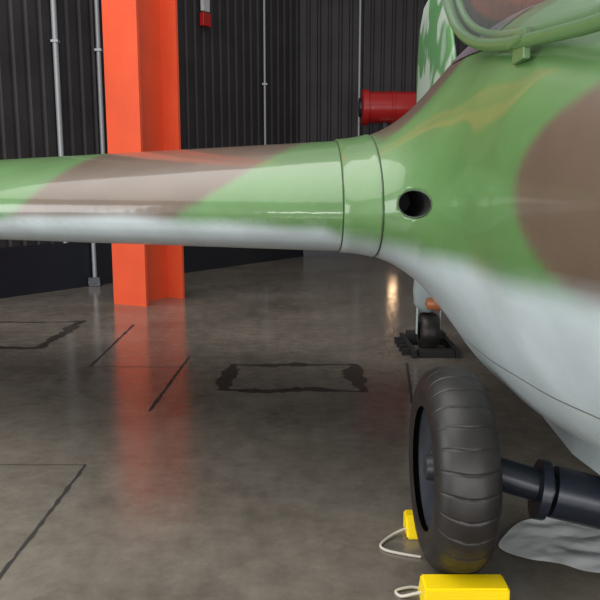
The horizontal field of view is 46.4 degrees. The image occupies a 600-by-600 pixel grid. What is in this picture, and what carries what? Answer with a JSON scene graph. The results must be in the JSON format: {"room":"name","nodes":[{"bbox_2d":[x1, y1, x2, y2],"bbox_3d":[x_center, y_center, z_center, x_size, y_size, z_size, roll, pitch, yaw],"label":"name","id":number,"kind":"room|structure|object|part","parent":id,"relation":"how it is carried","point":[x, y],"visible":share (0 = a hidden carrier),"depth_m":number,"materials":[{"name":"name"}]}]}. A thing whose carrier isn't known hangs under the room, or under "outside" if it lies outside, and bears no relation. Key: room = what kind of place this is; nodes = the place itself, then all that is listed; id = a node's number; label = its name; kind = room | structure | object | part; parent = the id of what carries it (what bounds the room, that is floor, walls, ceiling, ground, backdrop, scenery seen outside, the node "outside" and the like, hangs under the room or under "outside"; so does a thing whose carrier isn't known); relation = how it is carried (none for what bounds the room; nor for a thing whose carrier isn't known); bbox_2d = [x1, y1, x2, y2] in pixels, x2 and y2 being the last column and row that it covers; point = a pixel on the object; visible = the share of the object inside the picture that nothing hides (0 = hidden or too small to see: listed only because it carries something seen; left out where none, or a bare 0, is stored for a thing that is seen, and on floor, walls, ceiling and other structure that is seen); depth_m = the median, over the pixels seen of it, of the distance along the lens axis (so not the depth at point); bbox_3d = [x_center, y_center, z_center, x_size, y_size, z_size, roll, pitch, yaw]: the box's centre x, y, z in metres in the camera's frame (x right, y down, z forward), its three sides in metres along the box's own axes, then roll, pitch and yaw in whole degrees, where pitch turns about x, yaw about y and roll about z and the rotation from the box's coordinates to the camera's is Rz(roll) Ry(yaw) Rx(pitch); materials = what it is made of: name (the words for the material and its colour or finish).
{"room":"aircraft hangar","nodes":[
{"label":"aircraft hangar","id":0,"kind":"room"},
{"bbox_2d":[0,0,299,246],"bbox_3d":[-3.563,-3.513,8.056,0.028,7.000,12.680,6,11,34],"label":"wall","id":1,"kind":"structure","parent":0,"point":[221,71],"depth_m":10.72,"materials":[{"name":"metal"}]},
{"bbox_2d":[50,0,68,242],"bbox_3d":[-3.056,-3.859,8.645,0.090,6.300,0.090,0,9,0],"label":"conduit","id":2,"kind":"object","parent":1,"relation":"attached to","point":[54,40],"visible":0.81,"depth_m":8.79,"materials":[{"name":"grey metal"}]},
{"bbox_2d":[94,0,104,153],"bbox_3d":[-2.675,-3.946,9.201,0.090,6.300,0.090,0,9,0],"label":"conduit","id":3,"kind":"object","parent":1,"relation":"attached to","point":[98,50],"visible":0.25,"depth_m":9.33,"materials":[{"name":"grey metal"}]},
{"bbox_2d":[0,242,302,298],"bbox_3d":[-3.498,-0.345,8.509,0.120,0.600,12.680,6,11,34],"label":"baseboard","id":4,"kind":"structure","parent":1,"relation":"attached to","point":[40,268],"depth_m":9.15,"materials":[{"name":"black"}]},
{"bbox_2d":[200,0,210,27],"bbox_3d":[-1.474,-5.750,10.698,0.080,3.000,0.180,6,11,34],"label":"fire alarm","id":5,"kind":"object","parent":1,"relation":"attached to","point":[205,17],"visible":1,"depth_m":10.86,"materials":[{"name":"red paint"}]},
{"bbox_2d":[262,0,266,144],"bbox_3d":[-0.619,-4.418,12.204,0.090,6.300,0.090,0,9,0],"label":"conduit","id":6,"kind":"object","parent":1,"relation":"attached to","point":[264,84],"visible":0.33,"depth_m":12.24,"materials":[{"name":"grey metal"}]},
{"bbox_2d":[0,256,599,599],"bbox_3d":[0.500,0.488,5.138,19.000,0.001,20.000,0,9,0],"label":"floor","id":7,"kind":"structure","parent":0,"point":[206,493],"depth_m":3.59,"materials":[{"name":"concrete"}]},
{"bbox_2d":[0,465,85,578],"bbox_3d":[-1.002,1.004,1.848,0.039,0.001,2.940,0,9,0],"label":"joint","id":8,"kind":"object","parent":7,"relation":"on","point":[79,473],"visible":1,"depth_m":2.70,"materials":[{"name":"black"}]},
{"bbox_2d":[0,464,85,464],"bbox_3d":[-2.755,0.775,3.305,3.490,0.001,0.026,0,9,0],"label":"joint","id":9,"kind":"object","parent":7,"relation":"on","point":[0,464],"visible":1,"depth_m":3.30,"materials":[{"name":"grey concrete"}]},
{"bbox_2d":[0,320,86,348],"bbox_3d":[-2.661,0.303,6.313,1.184,0.001,1.294,0,9,0],"label":"damp patch","id":10,"kind":"object","parent":7,"relation":"on","point":[71,327],"visible":1,"depth_m":6.27,"materials":[{"name":"black liquid"}]},
{"bbox_2d":[88,243,101,285],"bbox_3d":[-2.761,-0.880,9.338,0.160,1.400,0.100,0,9,0],"label":"conduit","id":11,"kind":"object","parent":7,"relation":"on","point":[92,281],"visible":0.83,"depth_m":9.38,"materials":[{"name":"grey metal"}]},
{"bbox_2d":[88,325,133,366],"bbox_3d":[-1.571,0.362,5.933,0.090,0.001,1.631,0,9,0],"label":"joint","id":12,"kind":"object","parent":7,"relation":"on","point":[129,328],"visible":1,"depth_m":5.79,"materials":[{"name":"black"}]},
{"bbox_2d":[101,0,184,306],"bbox_3d":[-1.750,-3.398,7.645,0.470,6.900,0.700,5,10,27],"label":"column","id":13,"kind":"structure","parent":7,"relation":"on","point":[140,37],"depth_m":7.83,"materials":[{"name":"orange metal"}]},
{"bbox_2d":[148,356,190,410],"bbox_3d":[-0.869,0.544,4.777,0.052,0.001,1.370,0,9,0],"label":"joint","id":14,"kind":"object","parent":7,"relation":"on","point":[155,402],"visible":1,"depth_m":4.62,"materials":[{"name":"black"}]},
{"bbox_2d":[216,362,367,392],"bbox_3d":[-0.050,0.531,4.857,1.053,0.001,0.810,0,9,0],"label":"damp patch","id":15,"kind":"object","parent":7,"relation":"on","point":[354,373],"visible":1,"depth_m":4.78,"materials":[{"name":"black liquid"}]},
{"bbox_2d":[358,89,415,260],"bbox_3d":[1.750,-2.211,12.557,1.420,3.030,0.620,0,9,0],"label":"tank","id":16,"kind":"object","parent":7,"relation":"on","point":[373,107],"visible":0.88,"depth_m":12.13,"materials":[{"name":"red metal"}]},
{"bbox_2d":[379,510,420,557],"bbox_3d":[0.464,0.856,2.572,0.353,0.070,0.245,0,9,0],"label":"chock","id":17,"kind":"object","parent":7,"relation":"on","point":[408,520],"visible":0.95,"depth_m":2.60,"materials":[{"name":"yellow paint"}]},
{"bbox_3d":[0.357,0.878,2.542,0.140,0.034,0.180,0,9,0],"label":"cord","id":18,"kind":"part","parent":17,"relation":"part of","materials":[{"name":"white fabric"}]},
{"bbox_2d":[405,363,412,402],"bbox_3d":[0.739,0.549,4.743,0.136,0.001,1.003,0,9,0],"label":"joint","id":19,"kind":"object","parent":7,"relation":"on","point":[406,364],"visible":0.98,"depth_m":4.73,"materials":[{"name":"black"}]},
{"bbox_2d":[413,280,440,347],"bbox_3d":[1.016,-0.141,5.441,0.233,1.150,0.615,0,9,0],"label":"wheel","id":20,"kind":"object","parent":7,"relation":"on","point":[428,323],"visible":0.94,"depth_m":5.53,"materials":[{"name":"rubber"}]},
{"bbox_2d":[394,330,460,357],"bbox_3d":[1.020,0.346,5.723,0.440,0.100,0.700,0,9,0],"label":"dolly","id":21,"kind":"object","parent":7,"relation":"on","point":[405,342],"depth_m":5.50,"materials":[{"name":"black metal"}]},
{"bbox_2d":[394,574,509,599],"bbox_3d":[0.469,0.905,2.195,0.332,0.090,0.155,0,9,0],"label":"chock","id":22,"kind":"object","parent":7,"relation":"on","point":[431,586],"visible":1,"depth_m":2.13,"materials":[{"name":"yellow paint"}]},
{"bbox_3d":[0.353,0.919,2.225,0.101,0.054,0.099,0,9,0],"label":"cord","id":23,"kind":"part","parent":22,"relation":"part of","materials":[{"name":"white fabric"}]},
{"bbox_2d":[409,366,501,573],"bbox_3d":[0.512,0.571,2.388,0.200,0.690,0.690,0,9,0],"label":"wheel","id":24,"kind":"object","parent":7,"relation":"on","point":[455,466],"visible":0.99,"depth_m":2.12,"materials":[{"name":"rubber"}]},
{"bbox_2d":[501,457,599,529],"bbox_3d":[1.080,0.636,2.315,1.056,0.255,0.267,0,9,0],"label":"strut","id":25,"kind":"object","parent":24,"relation":"attached to","point":[556,492],"visible":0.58,"depth_m":2.25,"materials":[{"name":"black paint"}]},
{"bbox_2d":[499,517,599,572],"bbox_3d":[1.053,0.874,2.621,0.537,0.013,0.530,4,10,25],"label":"plastic sheet","id":26,"kind":"object","parent":7,"relation":"on","point":[576,546],"visible":0.91,"depth_m":2.55,"materials":[{"name":"grey plastic"}]},
{"bbox_2d":[0,0,599,449],"bbox_3d":[1.080,-0.468,3.267,8.600,1.570,5.700,0,9,0],"label":"airplane","id":27,"kind":"object","parent":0,"point":[506,156],"depth_m":2.15,"materials":[{"name":"paint"}]},
{"bbox_2d":[334,140,343,251],"bbox_3d":[0.152,-0.430,2.848,0.004,0.472,0.824,0,9,0],"label":"seam","id":28,"kind":"object","parent":27,"relation":"attached to","point":[334,140],"visible":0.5,"depth_m":2.50,"materials":[{"name":"grey"}]},
{"bbox_2d":[336,134,382,256],"bbox_3d":[0.217,-0.426,2.812,0.127,0.502,0.913,0,9,0],"label":"band","id":29,"kind":"object","parent":27,"relation":"attached to","point":[363,198],"visible":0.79,"depth_m":2.46,"materials":[{"name":"paint"}]},
{"bbox_2d":[369,135,383,256],"bbox_3d":[0.283,-0.425,2.810,0.006,0.500,0.912,0,9,0],"label":"seam","id":30,"kind":"object","parent":27,"relation":"attached to","point":[369,135],"visible":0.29,"depth_m":2.42,"materials":[{"name":"grey"}]},
{"bbox_3d":[0.377,-0.312,2.276,0.020,0.095,0.159,-6,11,-35],"label":"gun port rim","id":31,"kind":"part","parent":27,"relation":"part of","materials":[{"name":"black metal"}]},
{"bbox_2d":[425,297,440,310],"bbox_3d":[0.555,0.014,2.837,0.100,0.060,0.060,0,9,0],"label":"belly blister","id":32,"kind":"object","parent":27,"relation":"attached to","point":[430,304],"visible":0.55,"depth_m":2.82,"materials":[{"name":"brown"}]},
{"bbox_2d":[416,0,456,102],"bbox_3d":[1.050,-1.721,5.348,0.131,1.300,2.000,0,9,0],"label":"tail fin","id":33,"kind":"object","parent":27,"relation":"attached to","point":[436,47],"visible":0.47,"depth_m":5.33,"materials":[{"name":"green metal"}]},
{"bbox_2d":[452,5,532,62],"bbox_3d":[0.701,-0.971,2.581,0.201,0.190,0.500,0,9,0],"label":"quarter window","id":34,"kind":"structure","parent":27,"relation":"attached to","point":[469,50],"depth_m":2.49,"materials":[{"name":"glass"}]},
{"bbox_2d":[443,0,599,64],"bbox_3d":[0.543,-1.048,1.615,0.178,0.956,1.939,0,9,-3],"label":"canopy","id":35,"kind":"object","parent":27,"relation":"attached to","point":[520,41],"visible":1,"depth_m":1.81,"materials":[{"name":"green metal"}]},
{"bbox_3d":[0.585,-0.670,1.848,0.020,0.080,0.100,0,9,0],"label":"hinge plate","id":36,"kind":"part","parent":35,"relation":"part of","materials":[{"name":"green paint"}]},
{"bbox_3d":[0.605,-1.049,1.617,0.054,0.884,1.926,0,9,-3],"label":"canopy frame","id":37,"kind":"part","parent":35,"relation":"part of","materials":[{"name":"green paint"}]},
{"bbox_2d":[543,417,599,474],"bbox_3d":[1.080,0.316,2.175,0.280,0.540,2.400,0,9,0],"label":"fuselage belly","id":38,"kind":"object","parent":27,"relation":"attached to","point":[588,454],"visible":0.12,"depth_m":2.35,"materials":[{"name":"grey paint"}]},
{"bbox_2d":[300,0,545,142],"bbox_3d":[4.750,-4.329,13.250,9.500,7.000,0.028,0,9,0],"label":"wall","id":39,"kind":"structure","parent":0,"point":[329,29],"depth_m":13.19,"materials":[{"name":"metal"}]},
{"bbox_2d":[303,250,364,255],"bbox_3d":[4.750,-1.156,13.669,9.500,0.600,0.120,0,9,0],"label":"baseboard","id":40,"kind":"structure","parent":39,"relation":"attached to","point":[305,252],"depth_m":13.65,"materials":[{"name":"black"}]},
{"bbox_2d":[357,0,361,135],"bbox_3d":[1.120,-4.566,13.148,0.044,6.300,0.044,0,9,0],"label":"conduit","id":41,"kind":"object","parent":39,"relation":"attached to","point":[360,1],"visible":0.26,"depth_m":13.15,"materials":[{"name":"grey metal"}]}
]}

